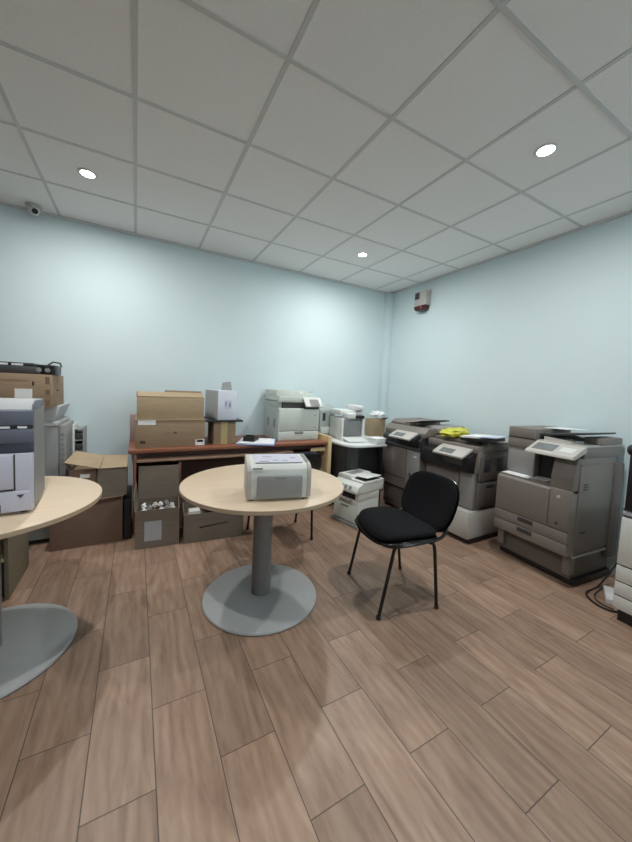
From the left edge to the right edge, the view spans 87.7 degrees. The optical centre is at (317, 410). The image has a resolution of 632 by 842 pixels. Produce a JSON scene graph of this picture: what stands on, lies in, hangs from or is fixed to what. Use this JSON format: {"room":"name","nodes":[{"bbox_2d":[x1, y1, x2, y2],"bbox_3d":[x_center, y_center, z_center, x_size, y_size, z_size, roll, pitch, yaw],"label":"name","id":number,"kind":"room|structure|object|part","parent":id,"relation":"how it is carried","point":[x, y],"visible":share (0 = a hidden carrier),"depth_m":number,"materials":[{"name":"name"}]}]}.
{"room":"copy room","nodes":[
{"label":"copy room","id":0,"kind":"room"},
{"bbox_2d":[0,205,384,509],"bbox_3d":[-1.583,-0.360,3.582,6.088,2.809,0.100,0,4,-29],"label":"wall","id":1,"kind":"structure","parent":0,"point":[122,315],"depth_m":3.44,"materials":[{"name":"teal paint"}]},
{"bbox_2d":[0,201,631,293],"bbox_3d":[0.013,-1.499,0.712,5.888,0.020,6.267,0,4,-29],"label":"trim","id":2,"kind":"structure","parent":1,"relation":"attached to","point":[1,203],"depth_m":3.32,"materials":[{"name":"metal"}]},
{"bbox_2d":[378,293,393,427],"bbox_3d":[0.992,-0.321,4.902,0.103,2.789,0.082,0,4,-29],"label":"trim","id":3,"kind":"structure","parent":1,"relation":"attached to","point":[389,297],"depth_m":4.84,"materials":[{"name":"paint"}]},
{"bbox_2d":[0,482,631,841],"bbox_3d":[-0.115,1.340,0.898,6.088,0.100,6.467,0,4,-29],"label":"floor","id":4,"kind":"structure","parent":0,"point":[501,711],"depth_m":1.40,"materials":[{"name":"brown wood"}]},
{"bbox_2d":[1,532,28,599],"bbox_3d":[-2.214,0.883,2.009,0.600,0.480,0.420,0,4,-29],"label":"shelf unit","id":5,"kind":"object","parent":4,"relation":"on","point":[15,549],"visible":0.5,"depth_m":2.05,"materials":[{"name":"yellow wood"}]},
{"bbox_3d":[-2.212,0.877,2.006,0.556,0.022,0.406,0,4,-29],"label":"shelf","id":6,"kind":"part","parent":5,"relation":"part of","materials":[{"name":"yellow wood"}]},
{"bbox_2d":[0,476,101,699],"bbox_3d":[-1.588,0.805,1.562,0.944,0.750,0.944,0,4,-29],"label":"round table","id":7,"kind":"object","parent":4,"relation":"on","point":[33,637],"visible":0.89,"depth_m":1.62,"materials":[{"name":"beech laminate"},{"name":"grey painted metal"}]},
{"bbox_2d":[0,398,44,513],"bbox_3d":[-1.505,0.191,1.458,0.420,0.494,0.343,0,4,-33],"label":"printer","id":8,"kind":"object","parent":7,"relation":"on","point":[22,458],"visible":1,"depth_m":1.42,"materials":[{"name":"white plastic"}]},
{"bbox_3d":[-1.444,0.262,1.312,0.345,0.147,0.016,0,4,-33],"label":"paper drawer","id":9,"kind":"part","parent":8,"relation":"part of","materials":[{"name":"white plastic"}]},
{"bbox_3d":[-1.493,-0.034,1.440,0.410,0.042,0.302,0,4,-33],"label":"plate","id":10,"kind":"part","parent":8,"relation":"part of","materials":[{"name":"grey plastic"}]},
{"bbox_2d":[29,403,73,544],"bbox_3d":[-2.465,0.502,2.750,0.648,1.120,0.505,0,4,-29],"label":"photocopier","id":11,"kind":"object","parent":4,"relation":"on","point":[58,429],"depth_m":2.66,"materials":[{"name":"grey plastic"}]},
{"bbox_2d":[0,373,63,407],"bbox_3d":[-2.385,-0.165,2.535,0.614,0.246,0.492,0,4,-29],"label":"cardboard box","id":12,"kind":"object","parent":11,"relation":"on","point":[50,388],"visible":0.95,"depth_m":2.42,"materials":[{"name":"brown cardboard"}]},
{"bbox_2d":[0,361,61,375],"bbox_3d":[-2.328,-0.334,2.457,0.676,0.106,0.255,0,4,-29],"label":"printer","id":13,"kind":"object","parent":12,"relation":"on","point":[5,367],"visible":0.98,"depth_m":2.44,"materials":[{"name":"grey plastic"}]},
{"bbox_3d":[-2.377,-0.309,2.425,0.560,0.055,0.230,0,4,-29],"label":"rail","id":14,"kind":"part","parent":13,"relation":"part of","materials":[{"name":"grey plastic"}]},
{"bbox_2d":[73,422,86,453],"bbox_3d":[-2.251,0.583,3.112,0.092,0.930,0.200,0,4,-29],"label":"metal rack","id":15,"kind":"object","parent":4,"relation":"on","point":[76,428],"visible":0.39,"depth_m":3.03,"materials":[{"name":"white metal"}]},
{"bbox_2d":[75,441,82,449],"bbox_3d":[-2.232,0.329,3.094,0.056,0.063,0.160,0,4,-29],"label":"cartridge","id":16,"kind":"object","parent":15,"relation":"on","point":[79,445],"visible":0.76,"depth_m":3.03,"materials":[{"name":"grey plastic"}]},
{"bbox_2d":[75,431,82,439],"bbox_3d":[-2.228,0.229,3.088,0.056,0.063,0.160,0,4,-29],"label":"cartridge","id":17,"kind":"object","parent":15,"relation":"on","point":[78,435],"visible":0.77,"depth_m":3.02,"materials":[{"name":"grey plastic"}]},
{"bbox_2d":[49,495,123,551],"bbox_3d":[-1.953,0.877,2.842,0.493,0.406,0.536,0,4,-29],"label":"cardboard box","id":18,"kind":"object","parent":4,"relation":"on","point":[103,522],"visible":0.56,"depth_m":2.67,"materials":[{"name":"brown cardboard"}]},
{"bbox_2d":[64,451,103,482],"bbox_3d":[-1.940,0.515,2.762,0.259,0.364,0.392,0,4,-29],"label":"carton","id":19,"kind":"object","parent":18,"relation":"on","point":[86,465],"visible":0.64,"depth_m":2.66,"materials":[{"name":"cardboard"}]},
{"bbox_2d":[97,455,127,496],"bbox_3d":[-1.773,0.535,2.867,0.212,0.324,0.372,0,4,-29],"label":"carton","id":20,"kind":"object","parent":18,"relation":"on","point":[113,470],"visible":0.85,"depth_m":2.74,"materials":[{"name":"cardboard"}]},
{"bbox_2d":[124,485,131,539],"bbox_3d":[-1.718,0.909,2.984,0.056,0.345,0.440,0,4,-29],"label":"case","id":21,"kind":"object","parent":4,"relation":"on","point":[127,498],"visible":0.89,"depth_m":2.80,"materials":[{"name":"plastic"}]},
{"bbox_2d":[133,465,179,549],"bbox_3d":[-1.370,0.805,2.816,0.344,0.605,0.312,1,4,-24],"label":"open cardboard box","id":22,"kind":"object","parent":4,"relation":"on","point":[156,527],"visible":1,"depth_m":2.75,"materials":[{"name":"brown cardboard"}]},
{"bbox_2d":[182,502,242,543],"bbox_3d":[-0.963,0.991,3.011,0.498,0.245,0.332,1,4,-24],"label":"cardboard box","id":23,"kind":"object","parent":4,"relation":"on","point":[200,527],"visible":0.84,"depth_m":2.86,"materials":[{"name":"brown cardboard"}]},
{"bbox_2d":[188,507,200,514],"bbox_3d":[-1.073,0.909,2.864,0.095,0.107,0.090,0,4,-29],"label":"adapter","id":24,"kind":"object","parent":23,"relation":"on","point":[196,510],"visible":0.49,"depth_m":2.84,"materials":[{"name":"plastic"}]},
{"bbox_2d":[128,433,331,533],"bbox_3d":[-0.897,0.669,3.601,2.033,0.815,0.665,0,4,-29],"label":"desk","id":25,"kind":"object","parent":4,"relation":"on","point":[191,460],"visible":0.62,"depth_m":3.41,"materials":[{"name":"red wood"}]},
{"bbox_2d":[130,414,136,440],"bbox_3d":[-1.820,0.169,3.260,0.070,0.264,0.018,0,4,-29],"label":"wooden board","id":26,"kind":"object","parent":25,"relation":"on","point":[132,416],"visible":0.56,"depth_m":3.25,"materials":[{"name":"brown wood"}]},
{"bbox_3d":[-1.750,0.708,3.146,0.026,0.722,0.615,0,4,-29],"label":"panel","id":27,"kind":"part","parent":25,"relation":"part of","materials":[{"name":"red wood"}]},
{"bbox_2d":[135,416,205,448],"bbox_3d":[-1.425,0.196,3.187,0.595,0.256,0.375,0,4,-29],"label":"cardboard box","id":28,"kind":"object","parent":25,"relation":"on","point":[150,433],"visible":0.89,"depth_m":3.02,"materials":[{"name":"brown cardboard"}]},
{"bbox_2d":[136,390,203,419],"bbox_3d":[-1.414,-0.062,3.160,0.570,0.263,0.311,0,4,-29],"label":"cardboard box","id":29,"kind":"object","parent":28,"relation":"on","point":[169,404],"visible":1,"depth_m":3.03,"materials":[{"name":"brown cardboard"}]},
{"bbox_3d":[-1.432,0.760,3.331,0.022,0.622,0.605,0,4,-29],"label":"panel","id":30,"kind":"part","parent":25,"relation":"part of","materials":[{"name":"red wood"}]},
{"bbox_2d":[136,450,292,462],"bbox_3d":[-1.043,0.429,3.441,1.492,0.022,0.535,0,4,-29],"label":"shelf","id":31,"kind":"object","parent":25,"relation":"attached to","point":[178,457],"depth_m":3.15,"materials":[{"name":"brown wood"}]},
{"bbox_3d":[-1.021,0.635,3.836,1.917,0.602,0.020,0,4,-29],"label":"panel","id":32,"kind":"part","parent":25,"relation":"part of","materials":[{"name":"red wood"}]},
{"bbox_2d":[208,422,235,444],"bbox_3d":[-0.999,0.213,3.420,0.218,0.228,0.302,0,4,-29],"label":"cardboard box","id":33,"kind":"object","parent":25,"relation":"on","point":[218,432],"visible":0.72,"depth_m":3.29,"materials":[{"name":"brown cardboard"}]},
{"bbox_2d":[204,416,242,421],"bbox_3d":[-1.021,0.087,3.449,0.365,0.016,0.450,0,4,-29],"label":"board","id":34,"kind":"object","parent":33,"relation":"on","point":[208,419],"visible":0.49,"depth_m":3.28,"materials":[{"name":"plastic"}]},
{"bbox_2d":[205,382,236,419],"bbox_3d":[-1.014,-0.114,3.450,0.197,0.386,0.382,0,5,-37],"label":"carton","id":35,"kind":"object","parent":34,"relation":"on","point":[221,404],"visible":0.99,"depth_m":3.32,"materials":[{"name":"cardboard"}]},
{"bbox_3d":[-0.898,-0.061,3.305,0.075,0.090,0.002,0,5,-37],"label":"printed panel","id":36,"kind":"part","parent":35,"relation":"part of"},
{"bbox_2d":[236,438,275,445],"bbox_3d":[-0.640,0.328,3.487,0.380,0.022,0.390,2,4,-5],"label":"paper stack","id":37,"kind":"object","parent":25,"relation":"on","point":[261,441],"visible":0.95,"depth_m":3.36,"materials":[{"name":"white paper"}]},
{"bbox_2d":[243,435,258,441],"bbox_3d":[-0.699,0.281,3.472,0.121,0.067,0.180,3,4,6],"label":"telephone","id":38,"kind":"object","parent":37,"relation":"on","point":[249,438],"visible":1,"depth_m":3.39,"materials":[{"name":"plastic"}]},
{"bbox_2d":[264,389,322,440],"bbox_3d":[-0.296,0.038,3.924,0.523,0.575,0.531,0,4,-29],"label":"printer","id":39,"kind":"object","parent":25,"relation":"on","point":[290,415],"visible":1,"depth_m":3.75,"materials":[{"name":"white plastic"}]},
{"bbox_3d":[-0.214,0.283,3.765,0.496,0.097,0.026,0,4,-29],"label":"paper drawer","id":40,"kind":"part","parent":39,"relation":"part of","materials":[{"name":"white plastic"}]},
{"bbox_3d":[-0.207,0.105,3.753,0.496,0.246,0.025,0,4,-29],"label":"door","id":41,"kind":"part","parent":39,"relation":"part of","materials":[{"name":"white plastic"}]},
{"bbox_3d":[-0.079,-0.039,3.825,0.190,0.040,0.060,0,4,-29],"label":"panel arm","id":42,"kind":"part","parent":39,"relation":"part of","materials":[{"name":"grey plastic"}]},
{"bbox_3d":[-0.052,-0.095,3.787,0.230,0.108,0.074,0,4,-29],"label":"touch panel","id":43,"kind":"part","parent":39,"relation":"part of","materials":[{"name":"white plastic"}]},
{"bbox_3d":[-0.181,0.762,4.019,0.020,0.640,0.490,0,4,-29],"label":"panel","id":44,"kind":"part","parent":25,"relation":"part of","materials":[{"name":"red wood"}]},
{"bbox_3d":[-0.027,0.677,4.082,0.046,0.815,0.665,0,4,-29],"label":"panel","id":45,"kind":"part","parent":25,"relation":"part of","materials":[{"name":"yellow wood"}]},
{"bbox_2d":[179,464,343,636],"bbox_3d":[-0.352,0.824,2.109,1.000,0.750,1.000,0,4,-29],"label":"round table","id":46,"kind":"object","parent":4,"relation":"on","point":[260,598],"visible":0.86,"depth_m":2.00,"materials":[{"name":"beech laminate"},{"name":"grey painted metal"}]},
{"bbox_2d":[244,454,310,500],"bbox_3d":[-0.228,0.364,1.840,0.344,0.214,0.249,2,4,-15],"label":"printer","id":47,"kind":"object","parent":46,"relation":"on","point":[266,476],"visible":1,"depth_m":1.74,"materials":[{"name":"white plastic"}]},
{"bbox_2d":[254,454,302,462],"bbox_3d":[-0.223,0.267,1.841,0.255,0.017,0.155,2,4,-15],"label":"paper","id":48,"kind":"object","parent":47,"relation":"on","point":[258,458],"depth_m":1.83,"materials":[{"name":"white paper"}]},
{"bbox_3d":[-0.198,0.402,1.734,0.240,0.122,0.018,2,4,-15],"label":"door","id":49,"kind":"part","parent":47,"relation":"part of","materials":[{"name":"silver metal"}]},
{"bbox_2d":[246,452,321,539],"bbox_3d":[-0.290,0.732,2.926,0.533,0.833,0.615,1,4,-27],"label":"chair","id":50,"kind":"object","parent":4,"relation":"on","point":[314,458],"visible":0.16,"depth_m":2.75,"materials":[{"name":"metal"}]},
{"bbox_3d":[-0.184,0.509,2.722,0.484,0.354,0.164,1,4,-27],"label":"backrest","id":51,"kind":"part","parent":50,"relation":"part of","materials":[{"name":"fabric"}]},
{"bbox_3d":[-0.053,0.930,2.976,0.024,0.447,0.099,1,4,-19],"label":"leg","id":52,"kind":"part","parent":50,"relation":"part of","materials":[{"name":"black metal"}]},
{"bbox_2d":[330,469,383,528],"bbox_3d":[0.420,0.905,3.477,0.450,0.478,0.365,-1,5,-42],"label":"printer","id":53,"kind":"object","parent":4,"relation":"on","point":[361,487],"visible":0.8,"depth_m":3.35,"materials":[{"name":"grey plastic"}]},
{"bbox_2d":[334,500,355,523],"bbox_3d":[0.285,1.030,3.377,0.028,0.170,0.305,-1,5,-42],"label":"paper tray","id":54,"kind":"object","parent":53,"relation":"on","point":[344,511],"depth_m":3.36,"materials":[{"name":"grey plastic"}]},
{"bbox_3d":[0.305,0.764,3.361,0.095,0.094,0.353,-1,5,-42],"label":"control panel","id":55,"kind":"part","parent":53,"relation":"part of","materials":[{"name":"white plastic"}]},
{"bbox_2d":[356,473,381,478],"bbox_3d":[0.539,0.683,3.446,0.230,0.020,0.155,-1,5,-42],"label":"tray","id":56,"kind":"object","parent":53,"relation":"on","point":[360,475],"depth_m":3.44,"materials":[{"name":"white plastic"}]},
{"bbox_2d":[330,433,386,506],"bbox_3d":[0.594,0.729,4.197,1.090,0.752,0.880,0,4,-29],"label":"desk","id":57,"kind":"object","parent":4,"relation":"on","point":[345,456],"visible":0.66,"depth_m":3.78,"materials":[{"name":"white plastic"}]},
{"bbox_2d":[318,404,334,434],"bbox_3d":[0.094,0.124,4.264,0.220,0.399,0.165,0,4,-29],"label":"printer","id":58,"kind":"object","parent":57,"relation":"on","point":[325,413],"visible":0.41,"depth_m":4.19,"materials":[{"name":"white plastic"}]},
{"bbox_2d":[320,427,329,432],"bbox_3d":[0.124,0.249,4.208,0.200,0.080,0.017,0,4,-29],"label":"tray","id":59,"kind":"object","parent":58,"relation":"on","point":[322,429],"depth_m":4.18,"materials":[{"name":"white plastic"}]},
{"bbox_3d":[0.148,0.734,3.986,0.025,0.728,0.780,0,4,-29],"label":"panel","id":60,"kind":"part","parent":57,"relation":"part of","materials":[{"name":"grey plastic"}]},
{"bbox_2d":[329,404,366,441],"bbox_3d":[0.392,0.143,4.019,0.304,0.420,0.501,1,4,-21],"label":"printer","id":61,"kind":"object","parent":57,"relation":"on","point":[349,427],"visible":0.96,"depth_m":3.96,"materials":[{"name":"white plastic"}]},
{"bbox_3d":[0.361,0.015,4.105,0.304,0.060,0.300,1,4,-21],"label":"scanner lid","id":62,"kind":"part","parent":61,"relation":"part of","materials":[{"name":"white plastic"}]},
{"bbox_3d":[0.383,0.059,3.929,0.114,0.062,0.130,1,4,-21],"label":"control panel","id":63,"kind":"part","parent":61,"relation":"part of","materials":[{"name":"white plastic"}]},
{"bbox_3d":[0.412,0.211,3.963,0.248,0.197,0.030,1,4,-21],"label":"panel","id":64,"kind":"part","parent":61,"relation":"part of","materials":[{"name":"grey plastic"}]},
{"bbox_2d":[343,438,366,441],"bbox_3d":[0.447,0.344,3.864,0.258,0.032,0.141,1,4,-21],"label":"tray","id":65,"kind":"object","parent":61,"relation":"on","point":[344,439],"depth_m":3.85,"materials":[{"name":"white plastic"}]},
{"bbox_3d":[0.392,0.765,3.679,0.105,0.728,0.025,0,4,-29],"label":"panel","id":66,"kind":"part","parent":57,"relation":"part of","materials":[{"name":"grey plastic"}]},
{"bbox_2d":[365,417,387,436],"bbox_3d":[0.801,0.212,4.441,0.220,0.265,0.232,0,4,-29],"label":"carton","id":67,"kind":"object","parent":57,"relation":"on","point":[373,426],"visible":0.9,"depth_m":4.39,"materials":[{"name":"cardboard"}]},
{"bbox_2d":[369,411,386,416],"bbox_3d":[0.816,0.040,4.465,0.239,0.082,0.196,0,4,-29],"label":"cloth","id":68,"kind":"object","parent":67,"relation":"on","point":[374,413],"visible":1,"depth_m":4.40,"materials":[{"name":"fabric"}]},
{"bbox_2d":[368,436,385,443],"bbox_3d":[0.692,0.345,3.809,0.152,0.070,0.152,0,4,-29],"label":"tub","id":69,"kind":"object","parent":57,"relation":"on","point":[376,439],"visible":1,"depth_m":3.76,"materials":[{"name":"plastic"}]},
{"bbox_3d":[0.693,0.317,3.808,0.152,0.012,0.152,0,4,-29],"label":"lid","id":70,"kind":"part","parent":69,"relation":"part of","materials":[{"name":"white plastic"}]},
{"bbox_3d":[0.643,0.754,4.031,0.025,0.728,0.400,0,4,-29],"label":"panel","id":71,"kind":"part","parent":57,"relation":"part of","materials":[{"name":"black plastic"}]},
{"bbox_2d":[347,471,459,620],"bbox_3d":[0.598,0.842,2.252,0.616,0.781,0.557,2,4,-15],"label":"chair","id":72,"kind":"object","parent":4,"relation":"on","point":[429,500],"visible":1,"depth_m":2.20,"materials":[{"name":"black fabric"}]},
{"bbox_3d":[0.295,0.982,2.426,0.125,0.448,0.021,2,4,-13],"label":"leg","id":73,"kind":"part","parent":72,"relation":"part of","materials":[{"name":"black metal"}]},
{"bbox_3d":[0.422,1.018,1.960,0.125,0.448,0.021,1,4,-18],"label":"leg","id":74,"kind":"part","parent":72,"relation":"part of","materials":[{"name":"black metal"}]},
{"bbox_3d":[0.528,0.767,2.223,0.449,0.082,0.503,2,4,-15],"label":"seat","id":75,"kind":"part","parent":72,"relation":"part of","materials":[{"name":"black fabric"}]},
{"bbox_3d":[0.604,0.990,2.504,0.099,0.447,0.024,2,4,-7],"label":"leg","id":76,"kind":"part","parent":72,"relation":"part of","materials":[{"name":"black metal"}]},
{"bbox_3d":[0.675,0.741,2.061,0.557,0.197,0.122,1,4,-24],"label":"rail","id":77,"kind":"part","parent":72,"relation":"part of","materials":[{"name":"black metal"}]},
{"bbox_3d":[0.798,0.631,2.328,0.164,0.354,0.484,1,4,-23],"label":"backrest","id":78,"kind":"part","parent":72,"relation":"part of","materials":[{"name":"black fabric"}]},
{"bbox_3d":[0.728,1.025,2.051,0.099,0.447,0.024,1,4,-24],"label":"leg","id":79,"kind":"part","parent":72,"relation":"part of","materials":[{"name":"metal"}]},
{"bbox_2d":[381,418,464,508],"bbox_3d":[1.166,0.620,3.810,0.754,1.070,0.670,0,4,-29],"label":"photocopier","id":80,"kind":"object","parent":4,"relation":"on","point":[405,437],"depth_m":3.70,"materials":[{"name":"grey plastic"}]},
{"bbox_3d":[0.882,0.571,3.795,0.028,0.325,0.405,0,4,-29],"label":"door","id":81,"kind":"part","parent":80,"relation":"part of","materials":[{"name":"grey plastic"}]},
{"bbox_3d":[0.935,0.266,3.593,0.134,0.078,0.320,0,4,-29],"label":"control panel","id":82,"kind":"part","parent":80,"relation":"part of","materials":[{"name":"white plastic"}]},
{"bbox_3d":[1.025,0.649,3.531,0.030,0.435,0.185,0,4,-29],"label":"door","id":83,"kind":"part","parent":80,"relation":"part of","materials":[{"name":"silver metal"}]},
{"bbox_2d":[406,420,449,422],"bbox_3d":[1.256,0.130,3.752,0.420,0.061,0.260,0,4,-29],"label":"tray","id":84,"kind":"object","parent":80,"relation":"on","point":[408,421],"depth_m":3.68,"materials":[{"name":"black plastic"}]},
{"bbox_2d":[421,435,508,542],"bbox_3d":[1.461,0.738,3.317,0.704,0.925,0.613,0,4,-29],"label":"photocopier","id":85,"kind":"object","parent":4,"relation":"on","point":[475,467],"depth_m":3.05,"materials":[{"name":"grey plastic"}]},
{"bbox_3d":[1.270,0.378,3.098,0.154,0.088,0.335,0,4,-29],"label":"control panel","id":86,"kind":"part","parent":85,"relation":"part of","materials":[{"name":"white plastic"}]},
{"bbox_2d":[440,427,470,437],"bbox_3d":[1.413,0.217,3.373,0.422,0.106,0.298,0,5,-39],"label":"bag","id":87,"kind":"object","parent":85,"relation":"on","point":[449,432],"visible":0.89,"depth_m":3.27,"materials":[{"name":"plastic"}]},
{"bbox_3d":[1.385,0.732,3.049,0.035,0.335,0.146,0,4,-29],"label":"door","id":88,"kind":"part","parent":85,"relation":"part of","materials":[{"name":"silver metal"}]},
{"bbox_2d":[460,434,507,442],"bbox_3d":[1.564,0.259,3.068,0.300,0.066,0.312,0,5,-37],"label":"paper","id":89,"kind":"object","parent":85,"relation":"on","point":[473,437],"visible":1,"depth_m":3.01,"materials":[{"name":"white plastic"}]},
{"bbox_2d":[460,437,504,442],"bbox_3d":[1.552,0.269,3.085,0.300,0.042,0.272,0,5,-37],"label":"tray","id":90,"kind":"object","parent":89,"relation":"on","point":[476,439],"depth_m":2.99,"materials":[{"name":"black plastic"}]},
{"bbox_3d":[1.581,0.771,3.057,0.315,0.225,0.028,0,4,-29],"label":"tray door","id":91,"kind":"part","parent":85,"relation":"part of","materials":[{"name":"grey plastic"}]},
{"bbox_3d":[1.642,0.537,3.068,0.430,0.225,0.030,0,4,-29],"label":"panel","id":92,"kind":"part","parent":85,"relation":"part of","materials":[{"name":"grey plastic"}]},
{"bbox_3d":[1.659,0.338,3.094,0.412,0.080,0.090,0,4,-29],"label":"lid","id":93,"kind":"part","parent":85,"relation":"part of","materials":[{"name":"grey plastic"}]},
{"bbox_2d":[494,426,624,585],"bbox_3d":[1.907,0.703,2.661,0.653,1.122,0.610,1,4,-24],"label":"photocopier","id":94,"kind":"object","parent":4,"relation":"on","point":[558,496],"depth_m":2.48,"materials":[{"name":"grey plastic"}]},
{"bbox_3d":[1.655,0.686,2.639,0.079,0.298,0.423,1,4,-24],"label":"door","id":95,"kind":"part","parent":94,"relation":"part of","materials":[{"name":"grey plastic"}]},
{"bbox_3d":[1.629,0.951,2.593,0.007,0.034,0.120,1,4,-24],"label":"drawer handle","id":96,"kind":"part","parent":94,"relation":"part of","materials":[{"name":"grey plastic"}]},
{"bbox_3d":[1.633,0.868,2.588,0.007,0.036,0.120,1,4,-24],"label":"drawer handle","id":97,"kind":"part","parent":94,"relation":"part of","materials":[{"name":"grey plastic"}]},
{"bbox_2d":[500,470,550,485],"bbox_3d":[1.847,0.527,2.712,0.435,0.060,0.415,1,4,-24],"label":"tray","id":98,"kind":"object","parent":94,"relation":"on","point":[535,477],"depth_m":2.64,"materials":[{"name":"grey plastic"}]},
{"bbox_3d":[1.649,0.972,2.583,0.030,0.084,0.565,1,4,-24],"label":"drawer","id":99,"kind":"part","parent":94,"relation":"part of","materials":[{"name":"grey plastic"}]},
{"bbox_3d":[1.653,0.886,2.577,0.030,0.080,0.565,1,4,-24],"label":"drawer","id":100,"kind":"part","parent":94,"relation":"part of","materials":[{"name":"grey plastic"}]},
{"bbox_3d":[1.752,0.290,2.429,0.168,0.088,0.335,1,4,-24],"label":"control panel","id":101,"kind":"part","parent":94,"relation":"part of","materials":[{"name":"white plastic"}]},
{"bbox_3d":[1.753,0.710,2.372,0.041,0.294,0.138,1,4,-24],"label":"toner door","id":102,"kind":"part","parent":94,"relation":"part of","materials":[{"name":"grey plastic"}]},
{"bbox_2d":[540,432,615,435],"bbox_3d":[2.029,0.185,2.570,0.390,0.066,0.320,1,4,-24],"label":"tray","id":103,"kind":"object","parent":94,"relation":"on","point":[541,433],"depth_m":2.50,"materials":[{"name":"grey plastic"}]},
{"bbox_3d":[2.054,0.705,2.423,0.490,0.640,0.010,1,4,-24],"label":"panel","id":104,"kind":"part","parent":94,"relation":"part of","materials":[{"name":"grey plastic"}]},
{"bbox_2d":[585,562,617,612],"bbox_3d":[2.051,1.154,2.323,0.203,0.288,0.522,6,5,44],"label":"power cable","id":105,"kind":"object","parent":4,"relation":"on","point":[615,565],"visible":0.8,"depth_m":2.34,"materials":[{"name":"black rubber"}]},
{"bbox_2d":[594,587,613,609],"bbox_3d":[1.975,1.286,2.290,0.090,0.009,0.311,5,4,32],"label":"cable","id":106,"kind":"object","parent":4,"relation":"on","point":[601,587],"visible":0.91,"depth_m":2.24,"materials":[{"name":"grey plastic"}]},
{"bbox_2d":[603,585,613,604],"bbox_3d":[2.017,1.273,2.264,0.060,0.046,0.200,5,5,36],"label":"power strip","id":107,"kind":"object","parent":4,"relation":"on","point":[608,591],"visible":0.77,"depth_m":2.25,"materials":[{"name":"white plastic"}]},
{"bbox_2d":[612,510,631,626],"bbox_3d":[2.210,0.978,1.890,0.529,0.700,0.585,1,4,-27],"label":"photocopier","id":108,"kind":"object","parent":4,"relation":"on","point":[622,596],"visible":1,"depth_m":2.00,"materials":[{"name":"white plastic"}]},
{"bbox_3d":[1.978,1.202,1.792,0.026,0.080,0.581,1,4,-27],"label":"drawer","id":109,"kind":"part","parent":108,"relation":"part of","materials":[{"name":"white plastic"}]},
{"bbox_3d":[1.982,1.115,1.787,0.026,0.083,0.581,1,4,-27],"label":"drawer","id":110,"kind":"part","parent":108,"relation":"part of","materials":[{"name":"white plastic"}]},
{"bbox_3d":[1.986,1.019,1.780,0.026,0.096,0.581,1,4,-27],"label":"drawer","id":111,"kind":"part","parent":108,"relation":"part of","materials":[{"name":"white plastic"}]},
{"bbox_2d":[623,445,631,511],"bbox_3d":[1.927,0.406,1.981,0.128,0.403,0.098,0,4,-29],"label":"stand","id":112,"kind":"object","parent":108,"relation":"on","point":[628,502],"visible":1,"depth_m":1.98,"materials":[{"name":"plastic"}]},
{"bbox_3d":[1.893,0.432,1.976,0.032,0.330,0.038,0,4,-29],"label":"post","id":113,"kind":"part","parent":112,"relation":"part of","materials":[{"name":"black plastic"}]},
{"bbox_3d":[1.893,0.237,1.971,0.056,0.068,0.056,0,4,-29],"label":"knob","id":114,"kind":"part","parent":112,"relation":"part of","materials":[{"name":"black plastic"}]},
{"bbox_2d":[0,0,631,292],"bbox_3d":[0.015,-1.559,0.708,6.088,0.100,6.467,0,4,-29],"label":"ceiling","id":115,"kind":"structure","parent":0,"point":[191,65],"depth_m":1.81,"materials":[{"name":"tile"}]},
{"bbox_2d":[25,202,41,215],"bbox_3d":[-2.424,-1.713,2.810,0.112,0.080,0.112,0,4,-29],"label":"dome camera","id":116,"kind":"object","parent":115,"relation":"attached to","point":[34,209],"visible":1,"depth_m":2.78,"materials":[{"name":"grey plastic"}]},
{"bbox_2d":[77,168,97,178],"bbox_3d":[-1.637,-1.686,2.342,0.120,0.008,0.120,0,4,-29],"label":"recessed light","id":117,"kind":"object","parent":115,"relation":"in","point":[84,172],"visible":1,"depth_m":2.33,"materials":[{"name":"white plastic"}]},
{"bbox_2d":[80,170,94,177],"bbox_3d":[-1.637,-1.686,2.342,0.090,0.005,0.090,0,4,-29],"label":"diffuser","id":118,"kind":"object","parent":117,"relation":"attached to","point":[86,173],"depth_m":2.34,"materials":[{"name":"white plastic"}]},
{"bbox_2d":[0,0,631,289],"bbox_3d":[0.013,-1.508,0.711,5.888,0.004,6.267,0,4,-29],"label":"ceiling grid","id":119,"kind":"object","parent":115,"relation":"attached to","point":[501,6],"depth_m":1.83,"materials":[{"name":"metal"}]},
{"bbox_2d":[357,252,367,256],"bbox_3d":[0.483,-1.668,3.519,0.120,0.008,0.120,0,4,-29],"label":"recessed light","id":120,"kind":"object","parent":115,"relation":"in","point":[361,254],"visible":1,"depth_m":3.51,"materials":[{"name":"white plastic"}]},
{"bbox_2d":[534,143,558,157],"bbox_3d":[1.341,-1.525,1.929,0.120,0.008,0.120,0,4,-29],"label":"recessed light","id":121,"kind":"object","parent":115,"relation":"in","point":[547,149],"visible":1,"depth_m":1.92,"materials":[{"name":"white plastic"}]},
{"bbox_2d":[537,145,554,155],"bbox_3d":[1.341,-1.526,1.929,0.090,0.005,0.090,0,4,-29],"label":"diffuser","id":122,"kind":"object","parent":121,"relation":"attached to","point":[544,150],"depth_m":1.92,"materials":[{"name":"white plastic"}]},
{"bbox_2d":[383,213,631,575],"bbox_3d":[2.595,-0.083,2.207,0.100,2.809,6.367,0,4,-29],"label":"wall","id":123,"kind":"structure","parent":0,"point":[541,334],"depth_m":3.13,"materials":[{"name":"teal paint"}]},
{"bbox_2d":[414,289,431,311],"bbox_3d":[1.357,-1.423,4.269,0.094,0.260,0.220,0,4,-29],"label":"fire alarm","id":124,"kind":"object","parent":123,"relation":"attached to","point":[422,302],"visible":1,"depth_m":4.21,"materials":[{"name":"grey plastic"}]}
]}

